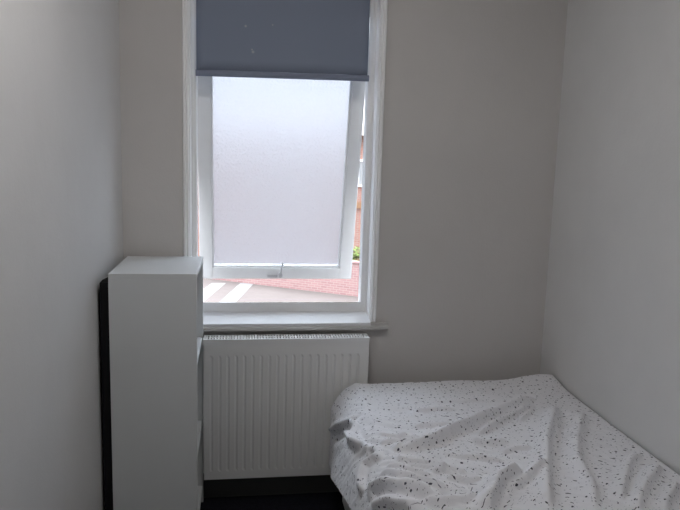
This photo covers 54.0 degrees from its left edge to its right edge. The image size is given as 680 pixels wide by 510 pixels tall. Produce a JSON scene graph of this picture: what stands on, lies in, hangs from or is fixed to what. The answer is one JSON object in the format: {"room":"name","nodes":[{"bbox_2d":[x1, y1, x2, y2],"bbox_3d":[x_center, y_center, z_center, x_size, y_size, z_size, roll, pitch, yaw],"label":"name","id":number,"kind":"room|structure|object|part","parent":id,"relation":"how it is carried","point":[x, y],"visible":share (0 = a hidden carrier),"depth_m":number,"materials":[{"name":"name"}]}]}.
{"room":"bedroom","nodes":[
{"label":"bedroom","id":0,"kind":"room"},
{"bbox_2d":[0,0,123,509],"bbox_3d":[-0.776,0.037,1.092,0.150,2.700,3.159,1,9,-6],"label":"wall","id":1,"kind":"structure","parent":0,"point":[61,209],"depth_m":1.82,"materials":[{"name":"paint"}]},
{"bbox_2d":[200,492,344,509],"bbox_3d":[0.147,1.320,1.491,2.243,0.100,3.520,0,9,-8],"label":"floor","id":2,"kind":"structure","parent":0,"point":[325,500],"depth_m":2.85,"materials":[{"name":"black carpet"}]},
{"bbox_2d":[99,256,202,509],"bbox_3d":[-0.698,0.555,2.553,0.323,1.052,0.402,0,9,-8],"label":"bookcase","id":3,"kind":"object","parent":2,"relation":"on","point":[151,307],"visible":1,"depth_m":2.35,"materials":[{"name":"white wood"}]},
{"bbox_3d":[-0.669,0.044,2.479,0.294,0.018,0.402,0,9,-8],"label":"panel","id":4,"kind":"part","parent":3,"relation":"part of","materials":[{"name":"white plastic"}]},
{"bbox_3d":[-0.677,0.370,2.528,0.285,0.018,0.366,0,9,-8],"label":"shelf","id":5,"kind":"part","parent":3,"relation":"part of","materials":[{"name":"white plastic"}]},
{"bbox_3d":[-0.687,0.723,2.580,0.285,0.018,0.366,0,9,-8],"label":"shelf","id":6,"kind":"part","parent":3,"relation":"part of","materials":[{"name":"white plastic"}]},
{"bbox_3d":[-0.712,0.535,2.744,0.294,1.034,0.018,0,9,-8],"label":"panel","id":7,"kind":"part","parent":3,"relation":"part of","materials":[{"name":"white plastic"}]},
{"bbox_3d":[-0.696,1.010,2.623,0.285,0.018,0.366,0,9,-8],"label":"shelf","id":8,"kind":"part","parent":3,"relation":"part of","materials":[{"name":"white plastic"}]},
{"bbox_2d":[342,496,350,509],"bbox_3d":[0.593,0.964,1.932,0.907,0.500,1.880,0,9,-8],"label":"bed","id":9,"kind":"object","parent":2,"relation":"on","point":[346,506],"visible":0.06,"depth_m":2.72,"materials":[{"name":"grey fabric"}]},
{"bbox_2d":[329,374,679,509],"bbox_3d":[0.558,0.841,1.878,1.004,0.410,2.019,0,9,-8],"label":"bed cover","id":10,"kind":"object","parent":9,"relation":"on","point":[524,442],"visible":1,"depth_m":2.19,"materials":[{"name":"fabric"}]},
{"bbox_2d":[119,0,567,383],"bbox_3d":[0.013,-0.210,2.909,2.111,2.700,0.250,0,9,-8],"label":"wall","id":11,"kind":"structure","parent":0,"point":[472,93],"depth_m":2.82,"materials":[{"name":"paint"}]},
{"bbox_2d":[203,473,339,497],"bbox_3d":[-0.002,0.995,2.955,1.811,0.104,0.016,0,9,-8],"label":"baseboard","id":12,"kind":"structure","parent":11,"relation":"attached to","point":[317,483],"depth_m":2.90,"materials":[{"name":"grey paint"}]},
{"bbox_2d":[182,0,387,321],"bbox_3d":[-0.223,-0.478,2.697,0.804,1.540,0.017,0,9,-8],"label":"trim","id":13,"kind":"structure","parent":11,"relation":"attached to","point":[185,3],"depth_m":2.70,"materials":[{"name":"white paint"}]},
{"bbox_2d":[203,333,369,479],"bbox_3d":[-0.203,0.693,2.835,0.736,0.724,0.101,0,9,-8],"label":"radiator","id":14,"kind":"object","parent":11,"relation":"attached to","point":[268,399],"visible":0.87,"depth_m":2.77,"materials":[{"name":"white metal"}]},
{"bbox_3d":[-0.561,0.620,2.757,0.004,0.568,0.062,0,9,-8],"label":"panel","id":15,"kind":"part","parent":14,"relation":"part of","materials":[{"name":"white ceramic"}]},
{"bbox_2d":[203,333,369,343],"bbox_3d":[-0.218,0.345,2.765,0.680,0.016,0.072,0,9,-8],"label":"grille","id":16,"kind":"object","parent":14,"relation":"attached to","point":[358,338],"depth_m":2.75,"materials":[{"name":"white metal"}]},
{"bbox_2d":[189,0,388,331],"bbox_3d":[-0.253,-0.470,2.900,0.908,1.558,0.455,0,9,-8],"label":"window","id":17,"kind":"structure","parent":11,"relation":"in","point":[274,164],"depth_m":2.94,"materials":[{"name":"white paint"}]},
{"bbox_3d":[-0.278,0.072,3.145,0.021,0.076,0.042,-1,9,-15],"label":"casement handle","id":18,"kind":"part","parent":17,"relation":"part of","materials":[{"name":"grey metal"}]},
{"bbox_3d":[-0.268,-0.426,2.976,0.596,1.005,0.250,0,9,-8],"label":"glass pane","id":19,"kind":"part","parent":17,"relation":"part of","materials":[{"name":"grey glass"}]},
{"bbox_2d":[195,0,369,81],"bbox_3d":[-0.216,-0.962,2.673,0.750,0.508,0.056,0,9,-8],"label":"roller blind","id":20,"kind":"object","parent":17,"relation":"attached to","point":[304,39],"visible":1,"depth_m":2.69,"materials":[{"name":"fabric"}]},
{"bbox_3d":[-0.244,0.301,2.804,0.908,0.030,0.034,0,9,-8],"label":"sill","id":21,"kind":"part","parent":17,"relation":"part of","materials":[{"name":"grey paint"}]},
{"bbox_2d":[540,0,679,474],"bbox_3d":[1.229,0.052,1.391,0.150,2.700,3.150,0,9,-8],"label":"wall","id":22,"kind":"structure","parent":0,"point":[611,339],"depth_m":2.40,"materials":[{"name":"paint"}]},
{"label":"outside","id":23,"kind":"structure","parent":0,"visible":0},
{"bbox_2d":[203,278,357,301],"bbox_3d":[-7.080,-2.772,47.654,120.000,0.204,89.400,0,9,-8],"label":"ground","id":24,"kind":"structure","parent":23,"point":[214,290],"depth_m":20.97,"materials":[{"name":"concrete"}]},
{"bbox_2d":[198,100,364,259],"bbox_3d":[-0.191,-3.884,30.305,13.900,7.500,7.600,0,9,-8],"label":"house","id":25,"kind":"structure","parent":24,"relation":"on","point":[359,194],"depth_m":27.10,"materials":[{"name":"red brick"}]},
{"bbox_3d":[1.275,-3.302,27.022,1.040,0.940,0.040,0,9,-8],"label":"pane","id":26,"kind":"part","parent":25,"relation":"part of","materials":[{"name":"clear glass"}]},
{"bbox_2d":[213,260,358,296],"bbox_3d":[0.098,0.707,21.253,9.819,1.100,0.280,5,9,24],"label":"wall","id":27,"kind":"structure","parent":24,"relation":"on","point":[349,287],"depth_m":21.50,"materials":[{"name":"brick"}]},
{"bbox_2d":[353,246,359,260],"bbox_3d":[0.586,0.406,22.289,1.169,1.425,1.205,0,9,-8],"label":"shrub","id":28,"kind":"object","parent":24,"relation":"on","point":[357,255],"visible":0.07,"depth_m":22.13,"materials":[{"name":"green plant"}]}
]}

